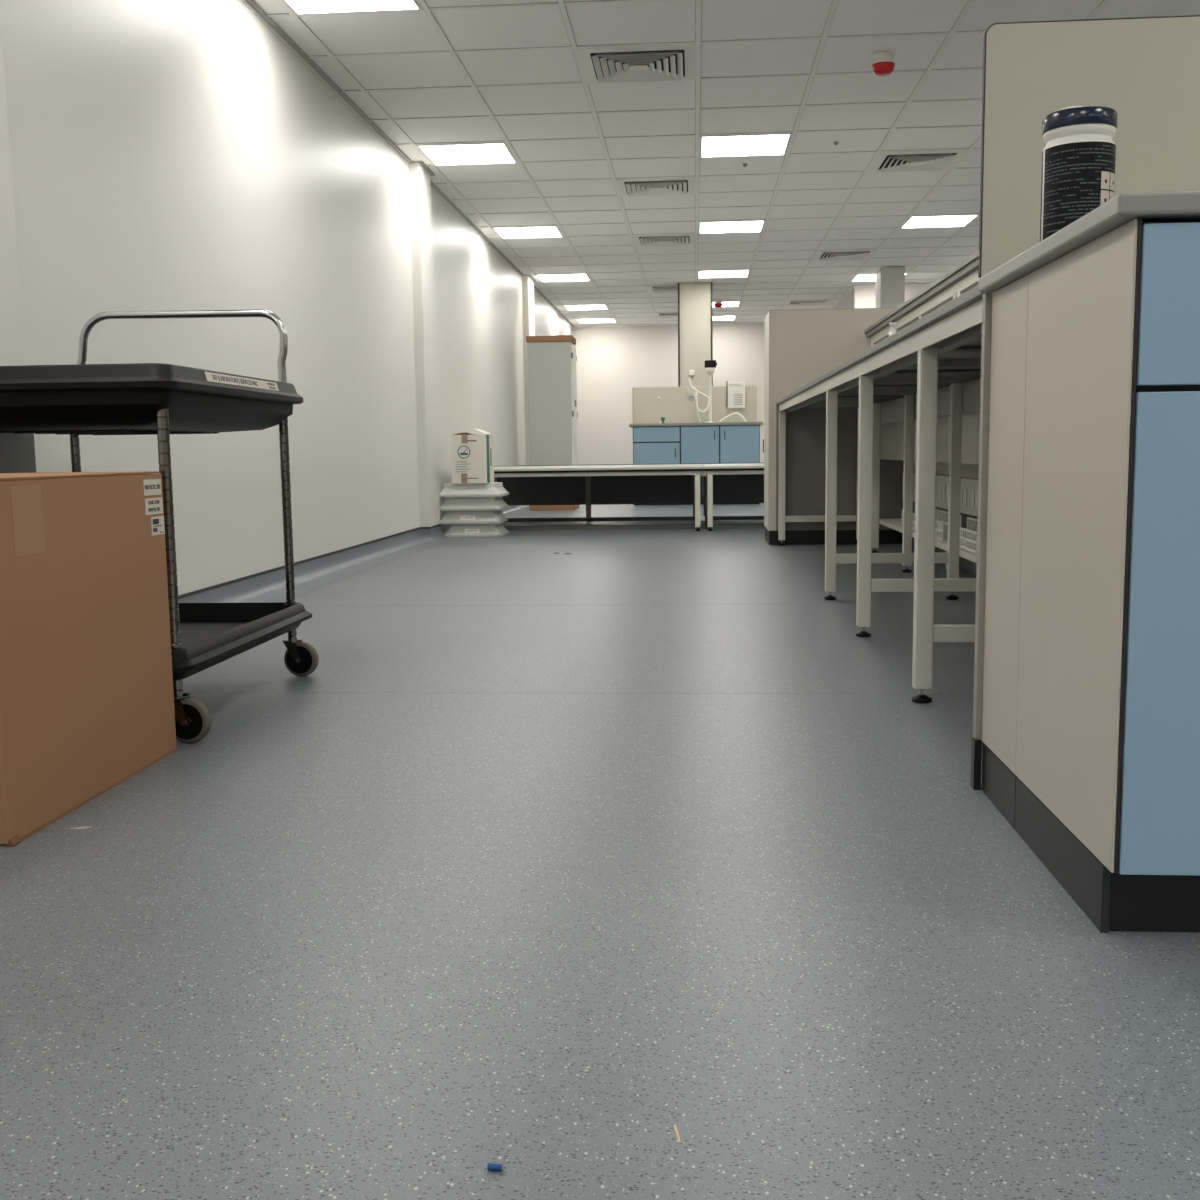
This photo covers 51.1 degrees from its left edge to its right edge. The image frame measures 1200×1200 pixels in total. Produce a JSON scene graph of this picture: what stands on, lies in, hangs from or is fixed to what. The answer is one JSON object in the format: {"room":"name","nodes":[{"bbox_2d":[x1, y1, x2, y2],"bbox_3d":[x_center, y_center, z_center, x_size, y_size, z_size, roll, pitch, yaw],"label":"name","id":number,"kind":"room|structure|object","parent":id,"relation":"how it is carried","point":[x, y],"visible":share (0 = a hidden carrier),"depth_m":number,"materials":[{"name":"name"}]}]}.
{"room":"laboratory","nodes":[
{"label":"laboratory","id":0,"kind":"room"},
{"bbox_2d":[0,0,571,594],"bbox_3d":[-1.564,-1.423,6.513,0.400,2.560,27.000,0,7,4],"label":"wall","id":1,"kind":"structure","parent":0,"point":[156,155],"depth_m":5.33,"materials":[{"name":"white paint"}]},
{"bbox_2d":[178,505,529,602],"bbox_3d":[0.501,-0.206,6.503,3.850,0.091,27.000,0,7,4],"label":"baseboard","id":2,"kind":"structure","parent":1,"relation":"attached to","point":[269,587],"depth_m":6.43,"materials":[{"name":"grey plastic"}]},
{"bbox_2d":[0,503,1199,1199],"bbox_3d":[2.990,-0.111,6.325,9.600,0.120,27.600,0,7,4],"label":"floor","id":3,"kind":"structure","parent":0,"point":[584,885],"depth_m":1.62,"materials":[{"name":"plastic"}]},
{"bbox_2d":[0,433,35,472],"bbox_3d":[-1.607,-0.101,3.107,0.018,0.736,0.835,0,7,4],"label":"board","id":4,"kind":"object","parent":3,"relation":"on","point":[17,451],"visible":0.02,"depth_m":3.40,"materials":[{"name":"grey"}]},
{"bbox_2d":[69,826,90,828],"bbox_3d":[-0.872,0.383,2.109,0.040,0.001,0.013,-4,8,-26],"label":"scrap","id":5,"kind":"object","parent":3,"relation":"on","point":[84,827],"visible":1,"depth_m":2.11,"materials":[{"name":"beige paper"}]},
{"bbox_2d":[0,471,178,846],"bbox_3d":[-1.202,0.062,2.325,0.568,0.594,0.662,0,7,4],"label":"cardboard box","id":6,"kind":"object","parent":3,"relation":"on","point":[87,693],"visible":1,"depth_m":2.23,"materials":[{"name":"brown cardboard"}]},
{"bbox_2d":[0,309,318,742],"bbox_3d":[-1.189,-0.239,3.082,0.740,1.015,0.913,0,7,4],"label":"trolley","id":7,"kind":"object","parent":3,"relation":"on","point":[163,400],"visible":0.76,"depth_m":2.77,"materials":[{"name":"black plastic"}]},
{"bbox_2d":[0,363,302,434],"bbox_3d":[-1.190,-0.474,3.053,0.695,0.135,0.910,0,7,4],"label":"tray","id":8,"kind":"object","parent":7,"relation":"on","point":[131,398],"depth_m":2.66,"materials":[{"name":"black plastic"}]},
{"bbox_2d":[171,602,311,680],"bbox_3d":[-1.183,0.095,3.121,0.695,0.072,0.910,0,7,4],"label":"tray","id":9,"kind":"object","parent":7,"relation":"on","point":[211,634],"depth_m":3.26,"materials":[{"name":"black plastic"}]},
{"bbox_2d":[444,522,508,536],"bbox_3d":[-0.918,-0.529,9.340,0.431,0.096,0.439,0,7,4],"label":"plastic tray","id":10,"kind":"object","parent":3,"relation":"on","point":[455,530],"visible":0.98,"depth_m":9.16,"materials":[{"name":"white plastic"}]},
{"bbox_2d":[440,510,507,523],"bbox_3d":[-0.939,-0.626,9.330,0.461,0.096,0.439,0,7,4],"label":"plastic tray","id":11,"kind":"object","parent":10,"relation":"on","point":[477,516],"visible":0.93,"depth_m":9.15,"materials":[{"name":"white plastic"}]},
{"bbox_2d":[440,496,508,510],"bbox_3d":[-0.936,-0.723,9.318,0.469,0.096,0.439,0,7,4],"label":"plastic tray","id":12,"kind":"object","parent":11,"relation":"on","point":[450,503],"visible":0.92,"depth_m":9.13,"materials":[{"name":"white plastic"}]},
{"bbox_2d":[439,482,508,496],"bbox_3d":[-0.936,-0.819,9.306,0.473,0.096,0.439,0,7,4],"label":"plastic tray","id":13,"kind":"object","parent":12,"relation":"on","point":[494,489],"visible":0.93,"depth_m":9.12,"materials":[{"name":"white plastic"}]},
{"bbox_2d":[451,428,493,483],"bbox_3d":[-0.937,-1.063,9.243,0.261,0.399,0.326,0,7,4],"label":"carton","id":14,"kind":"object","parent":13,"relation":"on","point":[472,454],"visible":1,"depth_m":9.09,"materials":[{"name":"beige cardboard"}]},
{"bbox_2d":[455,461,469,471],"bbox_3d":[-0.994,-0.967,9.094,0.110,0.080,0.001,0,7,4],"label":"print","id":15,"kind":"object","parent":14,"relation":"attached to","point":[460,466],"depth_m":9.09,"materials":[{"name":"grey paper"}]},
{"bbox_2d":[487,1163,501,1170],"bbox_3d":[-0.091,0.492,1.089,0.012,0.006,0.006,0,7,9],"label":"cap","id":16,"kind":"object","parent":3,"relation":"on","point":[491,1166],"visible":1,"depth_m":1.09,"materials":[{"name":"blue plastic"}]},
{"bbox_2d":[529,505,578,509],"bbox_3d":[-0.484,-1.007,13.451,0.483,0.059,0.520,0,7,4],"label":"cardboard tray","id":17,"kind":"object","parent":3,"relation":"on","point":[532,507],"visible":0.53,"depth_m":13.19,"materials":[{"name":"brown cardboard"}]},
{"bbox_2d":[527,341,577,464],"bbox_3d":[-0.488,-1.873,13.352,0.483,1.682,0.470,0,7,4],"label":"storage cabinet","id":18,"kind":"object","parent":17,"relation":"on","point":[552,377],"visible":0.64,"depth_m":13.10,"materials":[{"name":"grey"}]},
{"bbox_2d":[526,335,575,344],"bbox_3d":[-0.513,-2.740,13.249,0.475,0.063,0.510,0,7,4],"label":"cardboard tray","id":19,"kind":"object","parent":18,"relation":"on","point":[554,338],"visible":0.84,"depth_m":13.00,"materials":[{"name":"brown cardboard"}]},
{"bbox_2d":[183,603,975,693],"bbox_3d":[2.932,0.117,3.914,8.750,0.001,1.844,0,7,4],"label":"floor seam","id":20,"kind":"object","parent":3,"relation":"attached to","point":[958,603],"depth_m":3.28,"materials":[{"name":"grey plastic"}]},
{"bbox_2d":[494,463,702,530],"bbox_3d":[-0.086,-0.859,10.346,1.860,0.492,1.647,0,7,4],"label":"table","id":21,"kind":"object","parent":3,"relation":"on","point":[588,485],"visible":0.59,"depth_m":11.02,"materials":[{"name":"grey metal"}]},
{"bbox_2d":[632,426,680,504],"bbox_3d":[0.663,-1.548,14.422,0.532,0.872,1.016,0,7,4],"label":"base cabinet","id":22,"kind":"object","parent":3,"relation":"on","point":[651,444],"visible":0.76,"depth_m":13.92,"materials":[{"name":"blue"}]},
{"bbox_2d":[629,422,762,426],"bbox_3d":[1.096,-2.002,14.357,1.476,0.032,1.070,0,7,4],"label":"countertop","id":23,"kind":"structure","parent":22,"relation":"on","point":[710,423],"depth_m":13.83,"materials":[{"name":"grey laminate"}]},
{"bbox_2d":[632,385,757,423],"bbox_3d":[1.122,-2.306,14.872,1.486,0.447,0.034,0,7,4],"label":"screen","id":24,"kind":"object","parent":23,"relation":"on","point":[673,404],"visible":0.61,"depth_m":14.87,"materials":[{"name":"laminate"}]},
{"bbox_2d":[687,387,695,398],"bbox_3d":[1.082,-2.449,14.841,0.100,0.140,0.012,0,7,4],"label":"notice","id":25,"kind":"object","parent":24,"relation":"attached to","point":[691,393],"visible":0.99,"depth_m":14.84,"materials":[{"name":"beige paper"}]},
{"bbox_2d":[726,381,744,407],"bbox_3d":[1.601,-2.423,14.787,0.220,0.312,0.047,0,7,4],"label":"case","id":26,"kind":"object","parent":24,"relation":"attached to","point":[735,390],"visible":1,"depth_m":14.78,"materials":[{"name":"white plastic"}]},
{"bbox_2d":[729,384,742,404],"bbox_3d":[1.603,-2.423,14.777,0.165,0.240,0.002,0,7,4],"label":"print","id":27,"kind":"object","parent":26,"relation":"attached to","point":[735,390],"depth_m":14.78,"materials":[{"name":"white paper"}]},
{"bbox_2d":[688,360,716,422],"bbox_3d":[1.204,-2.411,14.567,0.368,0.726,0.220,0,7,4],"label":"stand","id":28,"kind":"object","parent":23,"relation":"on","point":[710,365],"visible":0.9,"depth_m":14.53,"materials":[{"name":"white plastic"}]},
{"bbox_2d":[719,412,746,421],"bbox_3d":[1.537,-2.112,14.528,0.322,0.120,0.024,0,7,4],"label":"hose","id":29,"kind":"object","parent":23,"relation":"on","point":[735,413],"visible":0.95,"depth_m":14.52,"materials":[{"name":"white plastic"}]},
{"bbox_2d":[673,1125,680,1141],"bbox_3d":[0.070,0.486,1.144,0.003,0.001,0.029,-1,7,-5],"label":"wood splinter","id":30,"kind":"object","parent":3,"relation":"on","point":[675,1127],"visible":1,"depth_m":1.14,"materials":[{"name":"beige wood"}]},
{"bbox_2d":[680,425,719,504],"bbox_3d":[1.146,-1.550,14.385,0.432,0.872,1.016,0,7,4],"label":"base cabinet","id":31,"kind":"object","parent":3,"relation":"on","point":[698,444],"visible":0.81,"depth_m":13.88,"materials":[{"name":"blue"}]},
{"bbox_2d":[702,463,764,530],"bbox_3d":[1.786,-0.867,10.203,1.890,0.492,1.647,0,7,4],"label":"table","id":32,"kind":"object","parent":3,"relation":"on","point":[724,482],"visible":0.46,"depth_m":10.94,"materials":[{"name":"grey metal"}]},
{"bbox_2d":[701,471,706,528],"bbox_3d":[0.794,-0.763,9.565,0.042,0.447,0.093,0,7,9],"label":"cable","id":33,"kind":"object","parent":32,"relation":"hanging from","point":[703,472],"visible":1,"depth_m":9.55,"materials":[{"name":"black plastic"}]},
{"bbox_2d":[720,425,760,503],"bbox_3d":[1.587,-1.552,14.351,0.448,0.872,1.016,0,7,4],"label":"base cabinet","id":34,"kind":"object","parent":3,"relation":"on","point":[738,443],"visible":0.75,"depth_m":13.85,"materials":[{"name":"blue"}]},
{"bbox_2d":[761,432,763,462],"bbox_3d":[2.877,-2.165,19.392,0.800,0.860,0.515,0,7,4],"label":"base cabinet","id":35,"kind":"object","parent":3,"relation":"on","point":[762,433],"visible":0.15,"depth_m":19.16,"materials":[{"name":"white"}]},
{"bbox_2d":[764,308,903,544],"bbox_3d":[1.831,-1.121,8.171,1.484,1.478,0.519,0,7,4],"label":"tall cabinet","id":36,"kind":"object","parent":3,"relation":"on","point":[801,346],"visible":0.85,"depth_m":7.96,"materials":[{"name":"beige laminate"}]},
{"bbox_2d":[777,286,992,702],"bbox_3d":[1.287,-0.460,5.087,0.765,0.909,5.795,0,7,4],"label":"laboratory bench","id":37,"kind":"object","parent":3,"relation":"on","point":[942,348],"visible":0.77,"depth_m":4.07,"materials":[{"name":"beige paint"}]},
{"bbox_2d":[777,286,992,404],"bbox_3d":[1.281,-0.901,5.034,0.765,0.020,5.795,0,7,4],"label":"countertop","id":38,"kind":"structure","parent":37,"relation":"on","point":[973,295],"depth_m":3.83,"materials":[{"name":"grey laminate"}]},
{"bbox_2d":[888,322,896,335],"bbox_3d":[1.200,-1.085,5.020,0.066,0.050,0.064,-3,7,-16],"label":"outlet","id":39,"kind":"object","parent":37,"relation":"attached to","point":[893,325],"visible":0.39,"depth_m":5.01,"materials":[{"name":"white plastic"}]},
{"bbox_2d":[864,251,978,346],"bbox_3d":[1.584,-1.123,4.966,0.308,0.427,5.760,0,7,4],"label":"shelf","id":40,"kind":"object","parent":37,"relation":"on","point":[962,278],"visible":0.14,"depth_m":5.73,"materials":[{"name":"beige metal"}]},
{"bbox_2d":[879,519,976,568],"bbox_3d":[1.640,-0.090,5.097,0.195,0.166,5.720,0,7,4],"label":"shelf","id":41,"kind":"object","parent":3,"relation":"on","point":[896,524],"visible":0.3,"depth_m":6.04,"materials":[{"name":"white metal"}]},
{"bbox_2d":[912,513,914,529],"bbox_3d":[1.742,-0.425,6.796,0.086,0.088,0.071,0,7,4],"label":"wire basket","id":42,"kind":"object","parent":41,"relation":"on","point":[913,521],"depth_m":6.81,"materials":[{"name":"white metal"}]},
{"bbox_2d":[935,509,947,540],"bbox_3d":[1.684,-0.359,6.026,0.086,0.143,0.309,0,7,4],"label":"wire basket","id":43,"kind":"object","parent":41,"relation":"on","point":[941,532],"depth_m":6.29,"materials":[{"name":"white metal"}]},
{"bbox_2d":[959,517,977,553],"bbox_3d":[1.627,-0.258,5.285,0.086,0.122,1.142,0,7,4],"label":"wire basket","id":44,"kind":"object","parent":41,"relation":"on","point":[970,537],"visible":0.27,"depth_m":5.52,"materials":[{"name":"white metal"}]},
{"bbox_2d":[880,378,980,573],"bbox_3d":[1.646,-0.450,5.066,0.215,0.888,5.785,0,7,4],"label":"spine","id":45,"kind":"object","parent":3,"relation":"on","point":[892,434],"visible":0.2,"depth_m":6.13,"materials":[{"name":"beige laminate"}]},
{"bbox_2d":[939,484,945,500],"bbox_3d":[1.802,-0.564,6.596,0.006,0.086,0.146,0,7,4],"label":"socket","id":46,"kind":"object","parent":45,"relation":"attached to","point":[942,488],"depth_m":6.58,"materials":[{"name":"white plastic"}]},
{"bbox_2d":[960,487,967,505],"bbox_3d":[1.763,-0.502,6.081,0.006,0.086,0.146,0,7,4],"label":"socket","id":47,"kind":"object","parent":45,"relation":"attached to","point":[964,490],"depth_m":6.05,"materials":[{"name":"white plastic"}]},
{"bbox_2d":[971,489,977,507],"bbox_3d":[1.743,-0.471,5.824,0.006,0.086,0.146,0,7,4],"label":"socket","id":48,"kind":"object","parent":45,"relation":"attached to","point":[974,494],"depth_m":5.82,"materials":[{"name":"white plastic"}]},
{"bbox_2d":[970,218,1199,932],"bbox_3d":[0.903,-0.051,1.845,0.520,0.880,0.770,0,7,4],"label":"base cabinet","id":49,"kind":"object","parent":3,"relation":"on","point":[1086,703],"visible":1,"depth_m":1.60,"materials":[{"name":"grey"}]},
{"bbox_2d":[978,191,1199,292],"bbox_3d":[1.405,-0.504,1.749,1.562,0.025,0.730,0,7,4],"label":"countertop","id":50,"kind":"structure","parent":49,"relation":"on","point":[1123,208],"depth_m":1.54,"materials":[{"name":"grey laminate"}]},
{"bbox_2d":[1040,106,1117,241],"bbox_3d":[0.694,-0.611,1.823,0.102,0.190,0.102,0,7,4],"label":"wipes canister","id":51,"kind":"object","parent":50,"relation":"on","point":[1079,153],"visible":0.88,"depth_m":1.78,"materials":[{"name":"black plastic"}]},
{"bbox_2d":[978,15,1199,277],"bbox_3d":[1.425,-0.766,2.078,1.553,0.417,0.012,0,7,4],"label":"screen","id":52,"kind":"object","parent":50,"relation":"on","point":[1145,69],"visible":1,"depth_m":2.11,"materials":[{"name":"laminate"}]},
{"bbox_2d":[572,324,764,464],"bbox_3d":[4.034,-3.115,19.621,9.520,2.660,0.200,0,7,4],"label":"wall","id":53,"kind":"structure","parent":0,"point":[611,361],"depth_m":19.72,"materials":[{"name":"white paint"}]},
{"bbox_2d":[679,282,710,386],"bbox_3d":[1.149,-2.484,15.088,0.368,2.560,0.360,0,7,4],"label":"column","id":54,"kind":"structure","parent":0,"point":[694,298],"depth_m":14.82,"materials":[{"name":"beige paint"}]},
{"bbox_2d":[678,282,712,386],"bbox_3d":[1.142,-2.930,15.027,0.408,1.660,0.375,0,7,4],"label":"trim","id":55,"kind":"structure","parent":54,"relation":"attached to","point":[711,282],"depth_m":14.81,"materials":[{"name":"grey metal"}]},
{"bbox_2d":[254,0,1199,325],"bbox_3d":[2.995,-2.760,6.005,9.520,0.084,27.400,0,7,4],"label":"ceiling","id":56,"kind":"structure","parent":0,"point":[667,21],"depth_m":7.43,"materials":[{"name":"tile"}]},
{"bbox_2d":[282,0,422,15],"bbox_3d":[-1.089,-2.570,5.270,0.576,0.009,0.576,0,7,4],"label":"recessed light","id":57,"kind":"object","parent":56,"relation":"in","point":[298,7],"visible":1,"depth_m":5.48,"materials":[{"name":"white plastic"}]},
{"bbox_2d":[416,142,517,165],"bbox_3d":[-0.864,-2.928,8.240,0.576,0.009,0.576,0,7,4],"label":"recessed light","id":58,"kind":"object","parent":56,"relation":"in","point":[469,153],"visible":1,"depth_m":8.22,"materials":[{"name":"white plastic"}]},
{"bbox_2d":[492,226,563,238],"bbox_3d":[-0.638,-3.287,11.210,0.576,0.009,0.576,0,7,4],"label":"recessed light","id":59,"kind":"object","parent":56,"relation":"in","point":[531,231],"visible":1,"depth_m":11.20,"materials":[{"name":"white plastic"}]},
{"bbox_2d":[535,273,590,281],"bbox_3d":[-0.413,-3.645,14.180,0.576,0.009,0.576,0,7,4],"label":"recessed light","id":60,"kind":"object","parent":56,"relation":"in","point":[547,277],"visible":1,"depth_m":14.17,"materials":[{"name":"white plastic"}]},
{"bbox_2d":[563,304,607,309],"bbox_3d":[-0.187,-4.003,17.150,0.576,0.009,0.576,0,7,4],"label":"recessed light","id":61,"kind":"object","parent":56,"relation":"in","point":[602,306],"visible":1,"depth_m":17.15,"materials":[{"name":"white plastic"}]},
{"bbox_2d":[576,318,615,322],"bbox_3d":[-0.052,-4.218,18.932,0.576,0.009,0.576,0,7,4],"label":"recessed light","id":62,"kind":"object","parent":56,"relation":"in","point":[602,320],"visible":1,"depth_m":18.91,"materials":[{"name":"white plastic"}]},
{"bbox_2d":[577,44,695,83],"bbox_3d":[0.198,-2.710,6.368,0.576,0.026,0.576,0,7,4],"label":"ceiling vent","id":63,"kind":"object","parent":56,"relation":"in","point":[663,62],"visible":1,"depth_m":6.33,"materials":[{"name":"white metal"}]},
{"bbox_2d":[616,177,695,195],"bbox_3d":[0.423,-3.068,9.338,0.576,0.026,0.576,0,7,4],"label":"ceiling vent","id":64,"kind":"object","parent":56,"relation":"in","point":[656,186],"visible":1,"depth_m":9.29,"materials":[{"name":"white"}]},
{"bbox_2d":[647,285,677,292],"bbox_3d":[0.874,-3.785,15.278,0.576,0.026,0.576,0,7,4],"label":"ceiling vent","id":65,"kind":"object","parent":56,"relation":"in","point":[656,289],"visible":0.62,"depth_m":15.21,"materials":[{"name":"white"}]},
{"bbox_2d":[632,234,695,246],"bbox_3d":[0.604,-3.355,11.714,0.576,0.026,0.576,0,7,4],"label":"ceiling vent","id":66,"kind":"object","parent":56,"relation":"in","point":[672,239],"visible":1,"depth_m":11.67,"materials":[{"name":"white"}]},
{"bbox_2d":[655,312,677,317],"bbox_3d":[1.100,-4.143,18.248,0.576,0.026,0.576,0,7,4],"label":"ceiling vent","id":67,"kind":"object","parent":56,"relation":"in","point":[662,315],"visible":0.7,"depth_m":18.18,"materials":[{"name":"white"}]},
{"bbox_2d":[267,0,1109,325],"bbox_3d":[2.996,-2.716,6.011,8.920,0.007,27.000,0,7,4],"label":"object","id":68,"kind":"structure","parent":56,"relation":"attached to","point":[561,4],"depth_m":7.83,"materials":[{"name":"white metal"}]},
{"bbox_2d":[714,299,722,307],"bbox_3d":[1.556,-3.894,16.483,0.120,0.102,0.120,0,7,4],"label":"beacon","id":69,"kind":"object","parent":56,"relation":"attached to","point":[718,303],"visible":1,"depth_m":16.44,"materials":[{"name":"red plastic"}]},
{"bbox_2d":[698,270,749,277],"bbox_3d":[1.382,-3.652,14.043,0.576,0.009,0.576,0,7,4],"label":"recessed light","id":70,"kind":"object","parent":56,"relation":"in","point":[713,273],"visible":1,"depth_m":14.02,"materials":[{"name":"white plastic"}]},
{"bbox_2d":[713,316,735,319],"bbox_3d":[1.743,-4.225,18.795,0.576,0.009,0.576,0,7,4],"label":"recessed light","id":71,"kind":"object","parent":56,"relation":"in","point":[714,317],"visible":0.59,"depth_m":18.73,"materials":[{"name":"white plastic"}]},
{"bbox_2d":[713,301,740,306],"bbox_3d":[1.607,-4.010,17.013,0.576,0.009,0.576,0,7,4],"label":"recessed light","id":72,"kind":"object","parent":56,"relation":"in","point":[725,304],"visible":0.41,"depth_m":17.02,"materials":[{"name":"white plastic"}]},
{"bbox_2d":[698,220,765,233],"bbox_3d":[1.157,-3.294,11.073,0.576,0.009,0.576,0,7,4],"label":"recessed light","id":73,"kind":"object","parent":56,"relation":"in","point":[754,225],"visible":1,"depth_m":11.06,"materials":[{"name":"white plastic"}]},
{"bbox_2d":[699,133,792,157],"bbox_3d":[0.931,-2.936,8.103,0.576,0.009,0.576,0,7,4],"label":"recessed light","id":74,"kind":"object","parent":56,"relation":"in","point":[749,144],"visible":1,"depth_m":8.09,"materials":[{"name":"white plastic"}]},
{"bbox_2d":[785,299,831,305],"bbox_3d":[2.804,-4.007,16.923,0.576,0.026,0.576,0,7,4],"label":"ceiling vent","id":75,"kind":"object","parent":56,"relation":"in","point":[789,302],"visible":1,"depth_m":16.88,"materials":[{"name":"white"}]},
{"bbox_2d":[813,250,876,260],"bbox_3d":[2.489,-3.505,12.765,0.576,0.026,0.576,0,7,4],"label":"ceiling vent","id":76,"kind":"object","parent":56,"relation":"in","point":[842,254],"visible":1,"depth_m":12.71,"materials":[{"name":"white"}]},
{"bbox_2d":[850,273,907,281],"bbox_3d":[3.222,-3.731,14.500,0.576,0.009,0.576,0,7,4],"label":"recessed light","id":77,"kind":"object","parent":56,"relation":"in","point":[859,277],"visible":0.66,"depth_m":14.49,"materials":[{"name":"white plastic"}]},
{"bbox_2d":[853,275,875,280],"bbox_3d":[3.222,-3.731,14.500,0.540,0.006,0.540,0,7,4],"label":"diffuser","id":78,"kind":"object","parent":77,"relation":"attached to","point":[858,277],"depth_m":14.56,"materials":[{"name":"white plastic"}]},
{"bbox_2d":[872,52,894,75],"bbox_3d":[1.416,-2.673,6.267,0.114,0.097,0.114,0,7,4],"label":"beacon","id":79,"kind":"object","parent":56,"relation":"attached to","point":[883,65],"visible":1,"depth_m":6.23,"materials":[{"name":"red plastic"}]},
{"bbox_2d":[868,150,967,171],"bbox_3d":[2.173,-3.004,8.607,0.576,0.026,0.576,0,7,4],"label":"ceiling vent","id":80,"kind":"object","parent":56,"relation":"in","point":[946,159],"visible":1,"depth_m":8.56,"materials":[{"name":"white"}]},
{"bbox_2d":[900,214,979,228],"bbox_3d":[2.951,-3.301,10.936,0.576,0.009,0.576,0,7,4],"label":"recessed light","id":81,"kind":"object","parent":56,"relation":"in","point":[938,221],"visible":1,"depth_m":10.92,"materials":[{"name":"white plastic"}]},
{"bbox_2d":[833,285,928,308],"bbox_3d":[5.785,-2.804,17.253,5.070,2.560,4.300,0,7,4],"label":"wall","id":82,"kind":"structure","parent":0,"point":[858,297],"depth_m":15.18,"materials":[{"name":"white paint"}]},
{"bbox_2d":[241,0,930,326],"bbox_3d":[2.996,-2.703,6.012,8.920,0.026,27.000,0,7,4],"label":"trim","id":83,"kind":"structure","parent":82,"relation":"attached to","point":[245,2],"depth_m":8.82,"materials":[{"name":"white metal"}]},
{"bbox_2d":[268,0,1103,323],"bbox_3d":[2.996,-2.718,6.011,8.920,0.002,27.000,0,7,4],"label":"trim","id":84,"kind":"structure","parent":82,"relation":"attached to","point":[424,0],"depth_m":7.93,"materials":[{"name":"grey metal"}]},
{"bbox_2d":[876,267,904,307],"bbox_3d":[3.228,-2.384,14.023,0.260,2.560,0.380,0,7,4],"label":"column","id":85,"kind":"structure","parent":0,"point":[890,281],"depth_m":13.71,"materials":[{"name":"white paint"}]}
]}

